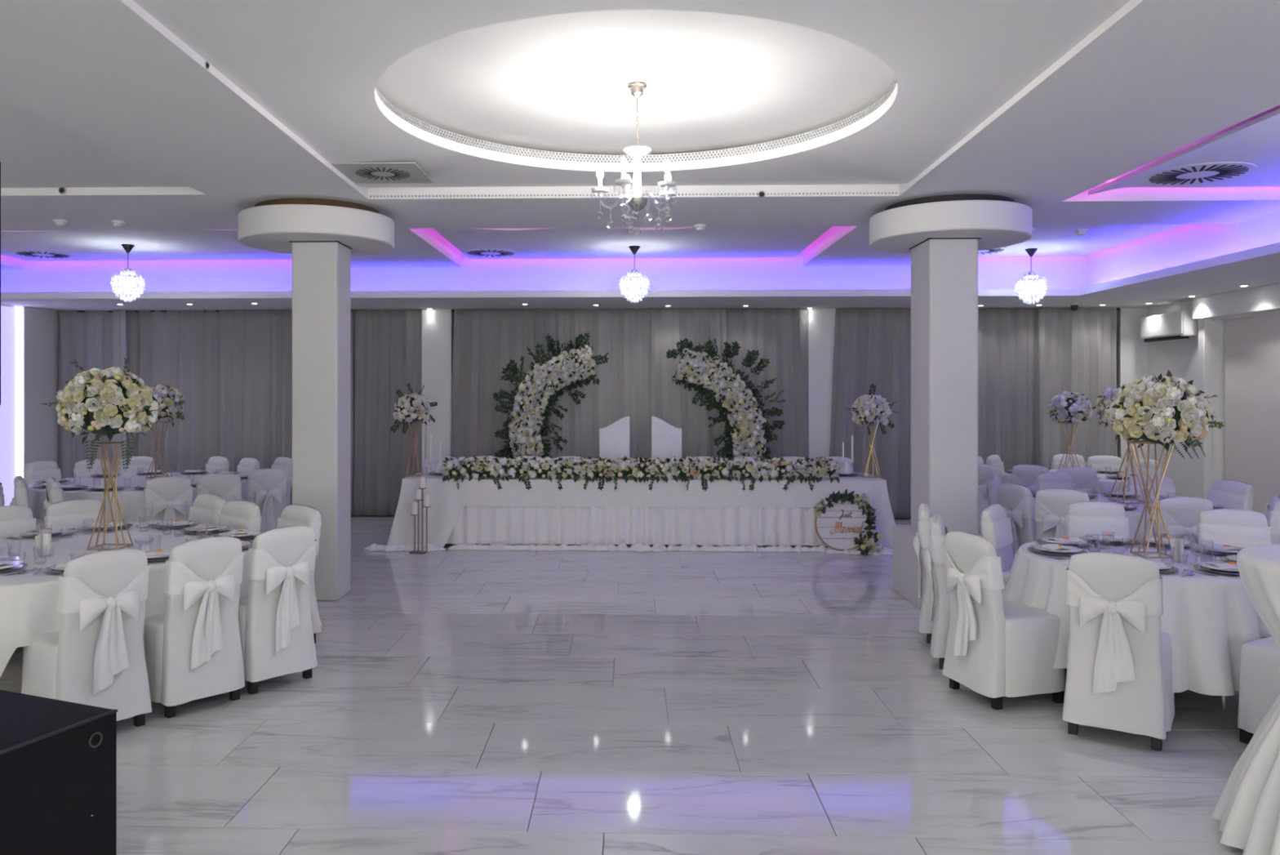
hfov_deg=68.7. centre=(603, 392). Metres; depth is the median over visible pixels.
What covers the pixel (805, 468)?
flower garland
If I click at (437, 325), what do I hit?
pilaster
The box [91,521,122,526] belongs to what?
napkin
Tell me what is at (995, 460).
banquet chair
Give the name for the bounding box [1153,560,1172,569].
dinner plate
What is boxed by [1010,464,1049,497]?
banquet chair
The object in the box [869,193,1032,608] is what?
column
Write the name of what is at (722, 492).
tablecloth
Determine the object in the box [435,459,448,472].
napkin
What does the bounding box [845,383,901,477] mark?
centrepiece
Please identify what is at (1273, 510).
banquet chair
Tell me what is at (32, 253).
ceiling vent
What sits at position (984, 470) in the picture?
banquet chair
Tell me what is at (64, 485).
napkin
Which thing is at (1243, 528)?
banquet chair
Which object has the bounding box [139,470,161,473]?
dinner plate
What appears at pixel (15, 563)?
dinner plate
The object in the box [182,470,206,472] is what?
dinner plate
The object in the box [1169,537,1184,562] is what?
candle holder
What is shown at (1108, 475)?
dinner plate
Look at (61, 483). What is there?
dinner plate
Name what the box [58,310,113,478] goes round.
curtain
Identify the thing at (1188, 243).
ceiling
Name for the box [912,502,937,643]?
banquet chair
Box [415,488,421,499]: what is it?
pillar candle
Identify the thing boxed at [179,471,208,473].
charger plate
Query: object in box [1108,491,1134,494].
napkin
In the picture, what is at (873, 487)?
tablecloth
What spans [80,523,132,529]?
charger plate
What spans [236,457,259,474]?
banquet chair
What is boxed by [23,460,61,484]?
banquet chair
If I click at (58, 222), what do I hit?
smoke detector
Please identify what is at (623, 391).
curtain
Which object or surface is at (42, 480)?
dinner plate
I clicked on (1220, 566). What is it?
napkin
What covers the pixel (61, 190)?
lamp
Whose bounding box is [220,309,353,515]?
curtain
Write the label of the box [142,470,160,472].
napkin
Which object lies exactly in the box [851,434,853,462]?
taper candle
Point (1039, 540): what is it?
charger plate
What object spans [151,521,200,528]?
charger plate
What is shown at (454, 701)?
floor
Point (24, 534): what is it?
charger plate
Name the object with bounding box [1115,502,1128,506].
napkin
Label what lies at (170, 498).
banquet chair
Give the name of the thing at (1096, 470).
charger plate
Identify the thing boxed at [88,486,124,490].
charger plate
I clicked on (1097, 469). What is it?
dinner plate
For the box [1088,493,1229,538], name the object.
tablecloth
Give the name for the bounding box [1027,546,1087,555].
charger plate
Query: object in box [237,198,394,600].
column
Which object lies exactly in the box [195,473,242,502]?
banquet chair
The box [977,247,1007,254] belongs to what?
ceiling vent
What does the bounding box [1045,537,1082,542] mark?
napkin
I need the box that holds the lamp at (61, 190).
[58,186,65,194]
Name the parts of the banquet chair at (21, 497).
backrest, sash, seat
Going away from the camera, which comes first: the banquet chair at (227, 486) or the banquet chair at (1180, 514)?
the banquet chair at (1180, 514)
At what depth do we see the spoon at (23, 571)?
4.93 m
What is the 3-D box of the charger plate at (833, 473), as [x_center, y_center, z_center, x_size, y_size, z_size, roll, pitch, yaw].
[2.758,0.933,10.642,0.320,0.015,0.320,0,0,2]
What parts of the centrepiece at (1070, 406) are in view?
rod, rod, rod, rod, rod, rod, rod, rod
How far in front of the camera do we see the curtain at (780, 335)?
12.60 m
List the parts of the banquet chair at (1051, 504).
sash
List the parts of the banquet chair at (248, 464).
sash, backrest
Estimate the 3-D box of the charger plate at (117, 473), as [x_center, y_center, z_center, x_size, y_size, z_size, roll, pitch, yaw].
[-5.638,0.943,10.602,0.320,0.015,0.320,0,0,37]
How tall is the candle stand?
0.802 m
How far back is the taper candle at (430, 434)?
10.68 m
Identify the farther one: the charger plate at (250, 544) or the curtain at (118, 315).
the curtain at (118, 315)
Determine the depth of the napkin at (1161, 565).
4.96 m
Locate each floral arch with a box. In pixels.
[491,332,609,463]
[666,337,785,458]
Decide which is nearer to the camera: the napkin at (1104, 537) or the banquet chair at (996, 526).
the napkin at (1104, 537)
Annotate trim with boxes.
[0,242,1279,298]
[77,307,1119,311]
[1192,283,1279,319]
[1198,318,1212,498]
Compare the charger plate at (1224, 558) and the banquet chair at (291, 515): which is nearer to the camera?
the charger plate at (1224, 558)
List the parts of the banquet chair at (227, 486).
sash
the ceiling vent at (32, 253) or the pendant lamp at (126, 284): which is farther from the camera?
the ceiling vent at (32, 253)
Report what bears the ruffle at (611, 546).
on the floor
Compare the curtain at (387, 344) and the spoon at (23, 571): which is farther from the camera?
the curtain at (387, 344)
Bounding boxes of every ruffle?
[364,542,445,551]
[448,542,829,551]
[824,546,892,555]
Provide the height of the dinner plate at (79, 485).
0.021 m
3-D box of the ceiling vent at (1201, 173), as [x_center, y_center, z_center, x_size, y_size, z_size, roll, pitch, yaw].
[4.382,-1.603,6.894,0.720,0.011,0.720,0,0,2]
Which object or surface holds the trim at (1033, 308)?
attached to the wall at (2, 304)
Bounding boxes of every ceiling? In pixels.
[0,0,1279,269]
[0,211,1279,311]
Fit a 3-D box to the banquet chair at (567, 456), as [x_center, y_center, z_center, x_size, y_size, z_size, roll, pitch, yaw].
[-0.413,1.240,11.233,0.464,0.920,0.550,0,0,2]
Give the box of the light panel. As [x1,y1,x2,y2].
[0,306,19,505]
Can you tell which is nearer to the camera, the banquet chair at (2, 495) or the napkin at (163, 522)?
the napkin at (163, 522)
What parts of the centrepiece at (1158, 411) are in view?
rod, rod, rod, rod, frame, rod, rod, rod, rod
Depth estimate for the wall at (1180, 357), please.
11.53 m
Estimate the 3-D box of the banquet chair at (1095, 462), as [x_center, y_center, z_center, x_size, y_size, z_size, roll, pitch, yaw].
[6.147,1.240,11.349,0.469,0.920,0.557,0,0,13]
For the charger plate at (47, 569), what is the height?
0.015 m
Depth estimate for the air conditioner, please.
11.58 m
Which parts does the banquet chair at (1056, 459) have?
backrest, sash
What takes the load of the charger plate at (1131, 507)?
on the tablecloth at (1135, 514)
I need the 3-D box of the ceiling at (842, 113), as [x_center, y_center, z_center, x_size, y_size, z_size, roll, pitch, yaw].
[-0.466,-1.810,3.991,15.530,0.581,18.550,0,0,2]
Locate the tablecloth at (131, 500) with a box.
[26,471,248,522]
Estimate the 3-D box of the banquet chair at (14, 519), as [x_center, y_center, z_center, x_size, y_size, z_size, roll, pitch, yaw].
[-3.962,1.240,6.283,0.557,0.920,0.469,0,0,37]
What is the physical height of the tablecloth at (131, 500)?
0.536 m
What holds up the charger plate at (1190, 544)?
on the tablecloth at (1208, 619)
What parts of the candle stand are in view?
rod, rod, plate, rod, rod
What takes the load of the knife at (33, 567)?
on the tablecloth at (28, 602)
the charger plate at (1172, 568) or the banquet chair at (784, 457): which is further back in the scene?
the banquet chair at (784, 457)
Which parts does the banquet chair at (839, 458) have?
backrest, sash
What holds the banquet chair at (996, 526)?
on the floor
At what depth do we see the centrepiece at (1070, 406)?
10.71 m
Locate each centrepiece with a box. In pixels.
[41,356,159,549]
[146,384,186,478]
[390,382,437,476]
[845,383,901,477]
[1047,391,1093,469]
[1092,384,1152,503]
[1106,369,1224,557]
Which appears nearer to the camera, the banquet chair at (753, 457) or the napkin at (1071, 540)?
the napkin at (1071, 540)
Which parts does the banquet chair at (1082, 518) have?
backrest, sash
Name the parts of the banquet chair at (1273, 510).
sash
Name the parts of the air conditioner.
panel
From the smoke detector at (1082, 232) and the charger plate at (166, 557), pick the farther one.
the smoke detector at (1082, 232)
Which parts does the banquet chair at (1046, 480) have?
backrest, sash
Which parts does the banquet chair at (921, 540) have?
sash, backrest, leg, seat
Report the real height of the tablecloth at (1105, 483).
0.578 m
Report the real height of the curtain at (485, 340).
2.814 m
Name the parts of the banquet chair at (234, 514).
sash, backrest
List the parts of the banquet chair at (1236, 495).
backrest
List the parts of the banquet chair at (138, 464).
sash, backrest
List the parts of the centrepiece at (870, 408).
rod, rod, rod, rod, frame, rod, rod, rod, rod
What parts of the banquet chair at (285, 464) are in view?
sash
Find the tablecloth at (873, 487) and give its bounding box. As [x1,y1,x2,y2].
[826,472,895,548]
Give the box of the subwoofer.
[0,688,118,854]
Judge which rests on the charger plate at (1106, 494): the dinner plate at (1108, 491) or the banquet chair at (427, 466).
the dinner plate at (1108, 491)
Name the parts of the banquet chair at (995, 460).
backrest, sash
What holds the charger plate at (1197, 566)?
on the tablecloth at (1208, 619)
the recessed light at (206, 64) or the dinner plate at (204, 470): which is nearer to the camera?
the recessed light at (206, 64)
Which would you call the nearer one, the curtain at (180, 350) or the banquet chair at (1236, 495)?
the banquet chair at (1236, 495)
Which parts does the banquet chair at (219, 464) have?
sash, backrest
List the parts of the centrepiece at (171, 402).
rod, rod, rod, rod, frame, rod, rod, rod, rod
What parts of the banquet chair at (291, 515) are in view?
sash, leg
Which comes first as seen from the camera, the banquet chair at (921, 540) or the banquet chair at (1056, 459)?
the banquet chair at (921, 540)
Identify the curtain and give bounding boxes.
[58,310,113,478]
[112,309,126,471]
[125,310,220,472]
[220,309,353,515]
[352,309,426,515]
[449,308,555,465]
[555,308,649,464]
[648,307,726,465]
[724,308,808,465]
[829,307,911,518]
[977,307,1039,471]
[1038,306,1117,469]
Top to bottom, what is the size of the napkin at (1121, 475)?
0.025 m
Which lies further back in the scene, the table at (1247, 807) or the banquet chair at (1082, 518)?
the banquet chair at (1082, 518)
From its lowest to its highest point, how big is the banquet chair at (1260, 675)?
0.920 m
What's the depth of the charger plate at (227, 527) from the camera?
6.32 m
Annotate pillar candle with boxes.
[411,502,417,514]
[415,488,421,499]
[419,475,425,488]
[423,494,430,506]
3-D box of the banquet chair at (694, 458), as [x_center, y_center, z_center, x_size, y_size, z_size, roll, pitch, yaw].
[1.218,1.240,11.187,0.469,0.920,0.557,0,0,2]
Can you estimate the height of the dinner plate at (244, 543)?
0.021 m
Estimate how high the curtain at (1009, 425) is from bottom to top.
2.814 m
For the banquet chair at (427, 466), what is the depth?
11.44 m
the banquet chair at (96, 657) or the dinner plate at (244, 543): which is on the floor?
the banquet chair at (96, 657)
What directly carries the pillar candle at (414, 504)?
on the candle stand
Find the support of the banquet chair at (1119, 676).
on the floor
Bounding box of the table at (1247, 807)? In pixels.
[1211,543,1279,854]
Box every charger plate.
[0,562,27,572]
[19,528,75,536]
[31,483,68,487]
[35,480,69,483]
[43,566,63,573]
[62,485,88,489]
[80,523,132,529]
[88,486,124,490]
[89,473,120,476]
[136,471,166,474]
[147,557,168,560]
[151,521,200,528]
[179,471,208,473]
[180,526,231,533]
[213,532,261,538]
[241,542,253,548]
[832,472,860,475]
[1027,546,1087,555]
[1035,538,1092,546]
[1078,536,1135,543]
[1096,470,1124,473]
[1101,493,1141,497]
[1124,506,1137,509]
[1135,538,1195,546]
[1159,565,1178,572]
[1192,546,1236,555]
[1193,563,1239,574]
[1213,505,1224,507]
[1220,556,1236,563]
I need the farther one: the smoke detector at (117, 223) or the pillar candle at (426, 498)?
the pillar candle at (426, 498)
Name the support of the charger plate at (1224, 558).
on the tablecloth at (1208, 619)
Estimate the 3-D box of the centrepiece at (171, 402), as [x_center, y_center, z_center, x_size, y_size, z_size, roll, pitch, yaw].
[-4.938,0.430,10.454,0.499,1.043,0.526,0,0,-21]
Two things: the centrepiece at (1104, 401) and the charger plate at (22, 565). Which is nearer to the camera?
the charger plate at (22, 565)
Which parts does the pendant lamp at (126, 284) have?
frame, bulb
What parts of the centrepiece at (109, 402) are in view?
rod, rod, rod, rod, frame, rod, rod, rod, rod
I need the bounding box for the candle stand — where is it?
[408,475,430,553]
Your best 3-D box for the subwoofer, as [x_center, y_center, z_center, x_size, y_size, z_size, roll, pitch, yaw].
[-2.095,1.390,3.003,0.685,0.620,0.675,0,0,22]
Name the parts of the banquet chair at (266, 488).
sash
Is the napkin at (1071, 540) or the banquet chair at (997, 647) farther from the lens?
the napkin at (1071, 540)
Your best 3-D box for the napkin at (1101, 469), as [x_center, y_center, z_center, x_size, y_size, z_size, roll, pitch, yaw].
[5.980,0.922,11.051,0.115,0.025,0.190,0,0,-16]
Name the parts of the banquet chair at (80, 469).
backrest, sash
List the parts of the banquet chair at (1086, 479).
sash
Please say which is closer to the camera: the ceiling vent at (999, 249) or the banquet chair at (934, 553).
the banquet chair at (934, 553)
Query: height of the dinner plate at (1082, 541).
0.021 m
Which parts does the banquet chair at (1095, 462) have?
backrest, sash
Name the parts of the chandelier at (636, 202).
bulb, arm, bulb, arm, plate, stem, rod, chain, lamp shade, bulb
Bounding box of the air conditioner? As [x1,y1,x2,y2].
[1140,311,1198,342]
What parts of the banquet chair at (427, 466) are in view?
sash, backrest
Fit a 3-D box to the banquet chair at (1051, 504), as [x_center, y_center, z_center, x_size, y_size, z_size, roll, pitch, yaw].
[3.810,1.240,7.716,0.464,0.920,0.550,0,0,32]
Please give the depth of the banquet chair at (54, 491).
8.45 m
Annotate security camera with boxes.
[1070,302,1079,311]
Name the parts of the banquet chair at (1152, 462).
sash, backrest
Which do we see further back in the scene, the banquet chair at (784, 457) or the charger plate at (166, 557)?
the banquet chair at (784, 457)
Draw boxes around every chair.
[0,482,40,519]
[0,505,36,536]
[9,475,44,528]
[21,548,151,726]
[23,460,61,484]
[43,476,65,514]
[44,498,106,528]
[73,458,112,477]
[118,456,155,474]
[138,475,192,521]
[143,536,244,718]
[188,493,226,524]
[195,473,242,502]
[204,456,229,472]
[217,500,261,531]
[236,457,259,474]
[238,525,317,693]
[244,468,287,532]
[271,456,292,506]
[276,504,321,643]
[422,455,452,471]
[473,455,499,459]
[514,455,539,464]
[553,455,583,465]
[599,416,629,463]
[651,416,681,465]
[688,456,719,465]
[737,456,760,465]
[780,456,801,465]
[825,456,853,471]
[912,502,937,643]
[924,514,1006,669]
[942,530,1065,709]
[977,456,985,463]
[977,463,1001,533]
[980,503,1013,583]
[982,475,998,507]
[986,454,1004,474]
[996,482,1036,558]
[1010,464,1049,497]
[1034,488,1089,539]
[1035,471,1075,494]
[1051,453,1086,469]
[1057,466,1098,493]
[1062,551,1174,751]
[1065,501,1129,538]
[1086,455,1124,471]
[1126,475,1176,496]
[1127,457,1160,475]
[1151,496,1213,544]
[1196,508,1271,547]
[1207,480,1253,511]
[1237,635,1279,743]
[1266,494,1279,543]
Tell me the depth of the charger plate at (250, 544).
5.71 m
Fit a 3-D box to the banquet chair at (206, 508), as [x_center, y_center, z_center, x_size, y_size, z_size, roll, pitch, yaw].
[-3.127,1.240,6.985,0.464,0.920,0.550,0,0,37]
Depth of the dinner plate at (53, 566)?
4.94 m
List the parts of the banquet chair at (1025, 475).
sash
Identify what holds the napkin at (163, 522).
on the dinner plate at (193, 522)
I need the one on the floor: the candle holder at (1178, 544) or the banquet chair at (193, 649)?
the banquet chair at (193, 649)
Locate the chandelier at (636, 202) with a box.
[590,81,676,235]
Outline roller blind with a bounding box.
[1224,313,1279,515]
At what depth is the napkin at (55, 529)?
6.20 m
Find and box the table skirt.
[445,506,841,546]
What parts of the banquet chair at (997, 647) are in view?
leg, sash, backrest, leg, seat, leg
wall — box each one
[0,303,17,307]
[1146,300,1279,497]
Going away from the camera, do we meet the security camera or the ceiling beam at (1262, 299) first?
the ceiling beam at (1262, 299)
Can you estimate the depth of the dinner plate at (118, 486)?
9.05 m
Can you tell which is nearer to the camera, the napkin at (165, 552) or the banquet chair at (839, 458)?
the napkin at (165, 552)
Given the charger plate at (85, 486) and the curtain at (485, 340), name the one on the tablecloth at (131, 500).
the charger plate at (85, 486)
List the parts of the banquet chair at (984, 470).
sash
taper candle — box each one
[430,434,431,463]
[439,441,441,469]
[842,441,844,464]
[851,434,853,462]
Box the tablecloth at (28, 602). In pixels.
[0,520,322,676]
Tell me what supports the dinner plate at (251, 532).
on the charger plate at (217, 535)
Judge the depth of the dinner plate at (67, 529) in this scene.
6.20 m
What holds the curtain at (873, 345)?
hanging from the ceiling at (1188, 243)
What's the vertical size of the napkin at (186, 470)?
0.025 m
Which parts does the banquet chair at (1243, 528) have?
backrest, sash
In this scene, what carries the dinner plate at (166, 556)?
on the charger plate at (166, 557)
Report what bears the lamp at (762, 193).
attached to the ceiling at (842, 113)
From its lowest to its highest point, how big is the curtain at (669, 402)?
2.814 m
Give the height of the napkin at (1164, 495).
0.025 m
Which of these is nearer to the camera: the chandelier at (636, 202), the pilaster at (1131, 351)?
the chandelier at (636, 202)
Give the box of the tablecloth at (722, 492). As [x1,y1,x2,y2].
[403,477,884,507]
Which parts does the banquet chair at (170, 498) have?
sash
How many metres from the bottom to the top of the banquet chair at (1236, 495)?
0.920 m
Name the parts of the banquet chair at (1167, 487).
backrest, sash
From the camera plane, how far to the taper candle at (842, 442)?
10.54 m
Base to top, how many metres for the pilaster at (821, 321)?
2.830 m
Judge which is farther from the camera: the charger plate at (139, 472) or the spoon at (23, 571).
the charger plate at (139, 472)
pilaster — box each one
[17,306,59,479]
[422,309,453,471]
[808,307,838,458]
[1116,307,1146,471]
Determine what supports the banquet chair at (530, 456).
on the floor
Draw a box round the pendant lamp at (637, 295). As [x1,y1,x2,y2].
[618,245,649,302]
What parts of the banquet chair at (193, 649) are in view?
seat, leg, sash, leg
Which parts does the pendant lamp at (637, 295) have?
frame, bulb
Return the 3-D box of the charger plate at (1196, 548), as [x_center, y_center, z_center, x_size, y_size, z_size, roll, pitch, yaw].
[3.677,0.943,5.536,0.320,0.015,0.320,0,0,-10]
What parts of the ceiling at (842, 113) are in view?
panel, panel, panel, panel, bead trim, bead trim, panel, panel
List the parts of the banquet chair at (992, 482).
sash, backrest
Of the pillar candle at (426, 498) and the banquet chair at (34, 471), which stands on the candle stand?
the pillar candle at (426, 498)
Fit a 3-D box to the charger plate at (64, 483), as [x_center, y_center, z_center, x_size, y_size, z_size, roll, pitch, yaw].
[-5.571,0.943,9.421,0.320,0.015,0.320,0,0,-43]
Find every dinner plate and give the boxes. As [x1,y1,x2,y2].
[0,560,21,570]
[25,528,70,535]
[35,482,64,486]
[38,479,66,482]
[49,561,67,570]
[62,484,84,488]
[85,521,128,528]
[91,485,121,489]
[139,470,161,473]
[144,549,169,559]
[155,520,196,527]
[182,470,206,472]
[185,524,226,532]
[214,471,238,473]
[217,529,261,537]
[241,540,250,546]
[834,471,857,475]
[1033,544,1082,553]
[1040,537,1087,545]
[1083,534,1129,542]
[1097,469,1121,472]
[1105,491,1135,496]
[1108,475,1132,478]
[1141,537,1190,545]
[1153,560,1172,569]
[1198,544,1244,553]
[1200,561,1239,572]
[1226,555,1236,560]
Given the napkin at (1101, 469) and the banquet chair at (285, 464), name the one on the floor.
the banquet chair at (285, 464)
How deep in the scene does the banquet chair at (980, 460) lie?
11.24 m
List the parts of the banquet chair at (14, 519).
backrest, sash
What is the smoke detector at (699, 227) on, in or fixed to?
attached to the ceiling at (842, 113)
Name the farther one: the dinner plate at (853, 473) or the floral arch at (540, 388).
the floral arch at (540, 388)
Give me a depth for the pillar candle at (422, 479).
9.96 m
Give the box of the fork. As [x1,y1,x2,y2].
[1186,569,1217,576]
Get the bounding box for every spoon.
[16,568,41,573]
[1053,556,1070,559]
[1186,569,1195,575]
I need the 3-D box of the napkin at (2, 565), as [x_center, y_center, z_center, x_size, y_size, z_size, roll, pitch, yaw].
[-3.260,0.922,4.991,0.190,0.025,0.115,0,0,25]
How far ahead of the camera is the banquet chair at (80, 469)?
10.77 m
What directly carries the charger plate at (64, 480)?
on the tablecloth at (131, 500)
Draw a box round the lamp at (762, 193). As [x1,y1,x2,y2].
[758,191,764,198]
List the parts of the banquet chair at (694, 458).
backrest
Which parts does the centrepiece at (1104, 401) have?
rod, rod, rod, rod, frame, rod, rod, rod, rod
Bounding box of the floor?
[0,515,1253,854]
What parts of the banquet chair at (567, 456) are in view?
backrest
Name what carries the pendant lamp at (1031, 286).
hanging from the ceiling at (842, 113)
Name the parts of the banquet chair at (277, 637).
seat, leg, sash, leg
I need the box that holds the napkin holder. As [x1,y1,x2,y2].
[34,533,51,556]
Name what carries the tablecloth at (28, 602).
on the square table
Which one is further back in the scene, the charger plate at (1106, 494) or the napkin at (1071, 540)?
the charger plate at (1106, 494)
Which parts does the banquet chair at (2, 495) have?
sash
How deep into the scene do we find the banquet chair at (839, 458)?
11.30 m
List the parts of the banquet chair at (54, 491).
backrest, sash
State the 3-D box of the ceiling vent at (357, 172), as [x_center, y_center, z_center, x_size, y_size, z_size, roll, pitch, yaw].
[-1.571,-1.558,6.670,0.600,0.011,0.600,0,0,2]
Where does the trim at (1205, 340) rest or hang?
attached to the wall at (1180, 357)
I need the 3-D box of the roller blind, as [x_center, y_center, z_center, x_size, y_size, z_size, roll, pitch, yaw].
[7.275,0.380,9.036,0.012,2.600,4.000,0,0,2]
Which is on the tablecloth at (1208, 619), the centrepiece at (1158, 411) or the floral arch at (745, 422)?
the centrepiece at (1158, 411)
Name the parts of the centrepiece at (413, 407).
rod, rod, rod, rod, frame, rod, rod, rod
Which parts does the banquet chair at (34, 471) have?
backrest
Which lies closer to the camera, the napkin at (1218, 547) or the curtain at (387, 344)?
the napkin at (1218, 547)
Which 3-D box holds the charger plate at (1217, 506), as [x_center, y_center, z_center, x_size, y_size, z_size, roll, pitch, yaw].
[4.961,0.943,7.756,0.320,0.015,0.320,0,0,37]
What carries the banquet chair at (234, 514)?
on the floor
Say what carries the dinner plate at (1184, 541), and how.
on the charger plate at (1190, 544)
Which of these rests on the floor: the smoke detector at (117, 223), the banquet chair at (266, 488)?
the banquet chair at (266, 488)
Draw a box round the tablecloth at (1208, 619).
[1004,538,1271,695]
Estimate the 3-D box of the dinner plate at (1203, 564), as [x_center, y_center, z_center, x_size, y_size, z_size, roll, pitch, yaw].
[3.325,0.934,4.967,0.262,0.021,0.262,0,0,-16]
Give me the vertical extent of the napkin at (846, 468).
0.150 m
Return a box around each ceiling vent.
[12,249,73,258]
[331,162,433,183]
[463,248,517,257]
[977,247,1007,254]
[1141,161,1257,185]
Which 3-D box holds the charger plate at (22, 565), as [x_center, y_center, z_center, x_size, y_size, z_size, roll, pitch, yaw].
[-3.260,0.943,4.991,0.320,0.015,0.320,0,0,9]
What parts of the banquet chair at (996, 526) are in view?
sash, seat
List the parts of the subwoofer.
edge trim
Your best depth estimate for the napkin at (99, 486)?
9.10 m
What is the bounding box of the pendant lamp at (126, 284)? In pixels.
[110,244,145,302]
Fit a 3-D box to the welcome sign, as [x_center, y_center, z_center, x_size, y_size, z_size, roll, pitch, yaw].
[2.571,1.360,9.809,0.730,0.701,0.139,0,0,4]
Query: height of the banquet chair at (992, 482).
0.920 m
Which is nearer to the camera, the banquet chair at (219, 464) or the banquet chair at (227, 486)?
the banquet chair at (227, 486)
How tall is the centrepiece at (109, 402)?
1.168 m
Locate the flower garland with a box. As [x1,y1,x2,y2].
[440,455,841,491]
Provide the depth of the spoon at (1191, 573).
4.89 m
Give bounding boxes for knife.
[4,567,36,575]
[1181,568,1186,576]
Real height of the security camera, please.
0.104 m
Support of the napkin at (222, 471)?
on the dinner plate at (229, 471)
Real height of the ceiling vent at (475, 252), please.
0.011 m
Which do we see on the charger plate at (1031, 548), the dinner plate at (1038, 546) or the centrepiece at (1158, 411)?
the dinner plate at (1038, 546)
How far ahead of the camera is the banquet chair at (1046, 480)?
9.12 m
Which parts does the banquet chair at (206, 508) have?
sash, backrest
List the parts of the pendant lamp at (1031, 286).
frame, bulb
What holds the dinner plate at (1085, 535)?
on the charger plate at (1130, 540)
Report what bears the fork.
on the tablecloth at (1208, 619)
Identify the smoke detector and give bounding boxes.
[53,218,66,226]
[111,219,124,227]
[693,223,706,231]
[1075,228,1088,235]
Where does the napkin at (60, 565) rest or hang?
on the dinner plate at (53, 566)
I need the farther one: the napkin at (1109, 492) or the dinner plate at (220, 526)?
the napkin at (1109, 492)
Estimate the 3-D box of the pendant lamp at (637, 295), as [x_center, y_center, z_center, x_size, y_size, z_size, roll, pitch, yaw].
[0.345,-1.298,10.341,0.344,0.622,0.346,0,0,30]
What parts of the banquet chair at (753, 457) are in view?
backrest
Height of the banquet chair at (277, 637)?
0.920 m
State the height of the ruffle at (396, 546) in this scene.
0.069 m
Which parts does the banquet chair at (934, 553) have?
sash, backrest, leg, seat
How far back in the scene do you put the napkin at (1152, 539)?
5.82 m
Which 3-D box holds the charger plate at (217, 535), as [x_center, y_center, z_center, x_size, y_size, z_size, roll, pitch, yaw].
[-2.386,0.943,6.137,0.320,0.015,0.320,0,0,-25]
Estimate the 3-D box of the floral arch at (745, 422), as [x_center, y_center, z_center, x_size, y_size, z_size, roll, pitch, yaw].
[1.568,0.497,11.900,1.551,2.405,0.516,0,0,2]
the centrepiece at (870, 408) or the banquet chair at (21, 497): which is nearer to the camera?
the banquet chair at (21, 497)
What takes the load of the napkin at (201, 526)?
on the dinner plate at (220, 526)
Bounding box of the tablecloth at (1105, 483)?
[1000,469,1128,493]
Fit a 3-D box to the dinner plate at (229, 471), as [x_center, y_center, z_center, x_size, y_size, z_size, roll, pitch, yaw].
[-4.351,0.934,10.789,0.262,0.021,0.262,0,0,37]
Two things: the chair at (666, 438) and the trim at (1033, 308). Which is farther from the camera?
the trim at (1033, 308)
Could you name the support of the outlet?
attached to the air conditioner
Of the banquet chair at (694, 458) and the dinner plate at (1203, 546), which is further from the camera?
the banquet chair at (694, 458)
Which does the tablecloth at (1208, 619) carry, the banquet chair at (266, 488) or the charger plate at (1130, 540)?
the charger plate at (1130, 540)
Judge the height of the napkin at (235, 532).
0.025 m
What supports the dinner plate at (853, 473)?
on the charger plate at (833, 473)
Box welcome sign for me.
[813,488,882,555]
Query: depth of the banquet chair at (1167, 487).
8.77 m
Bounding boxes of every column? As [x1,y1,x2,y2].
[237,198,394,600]
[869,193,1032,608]
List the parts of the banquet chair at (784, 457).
backrest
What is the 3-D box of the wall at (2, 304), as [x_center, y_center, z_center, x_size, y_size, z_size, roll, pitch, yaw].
[-8.027,-0.100,4.218,0.200,3.700,18.250,0,0,2]
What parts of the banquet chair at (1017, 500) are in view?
sash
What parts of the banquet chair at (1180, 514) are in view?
sash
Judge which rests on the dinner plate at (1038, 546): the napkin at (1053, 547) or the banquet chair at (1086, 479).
the napkin at (1053, 547)
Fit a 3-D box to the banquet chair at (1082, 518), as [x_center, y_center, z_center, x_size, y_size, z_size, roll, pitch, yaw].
[3.498,1.240,6.477,0.464,0.920,0.551,0,0,6]
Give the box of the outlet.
[1143,334,1189,342]
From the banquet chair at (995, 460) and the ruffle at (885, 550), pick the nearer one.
the ruffle at (885, 550)
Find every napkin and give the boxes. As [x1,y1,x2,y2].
[0,562,13,568]
[28,527,66,533]
[55,562,66,568]
[61,484,81,487]
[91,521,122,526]
[94,484,118,488]
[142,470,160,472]
[145,548,172,557]
[160,520,193,524]
[184,469,204,471]
[193,524,218,529]
[217,470,234,473]
[230,528,248,536]
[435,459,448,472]
[839,460,852,473]
[1041,543,1073,552]
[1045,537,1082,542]
[1087,534,1126,540]
[1099,468,1119,471]
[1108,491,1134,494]
[1114,474,1130,476]
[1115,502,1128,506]
[1146,537,1168,543]
[1155,561,1165,568]
[1162,494,1178,497]
[1204,543,1240,551]
[1204,563,1238,569]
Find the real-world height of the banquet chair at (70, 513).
0.920 m
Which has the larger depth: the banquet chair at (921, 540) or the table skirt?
the table skirt
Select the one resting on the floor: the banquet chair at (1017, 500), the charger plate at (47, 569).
the banquet chair at (1017, 500)
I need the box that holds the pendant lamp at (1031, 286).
[1014,248,1048,304]
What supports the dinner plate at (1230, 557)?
on the charger plate at (1224, 558)
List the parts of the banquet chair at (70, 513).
backrest, sash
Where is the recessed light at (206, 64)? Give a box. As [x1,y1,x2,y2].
[204,61,209,69]
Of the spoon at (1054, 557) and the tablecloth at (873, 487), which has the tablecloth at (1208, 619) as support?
the spoon at (1054, 557)

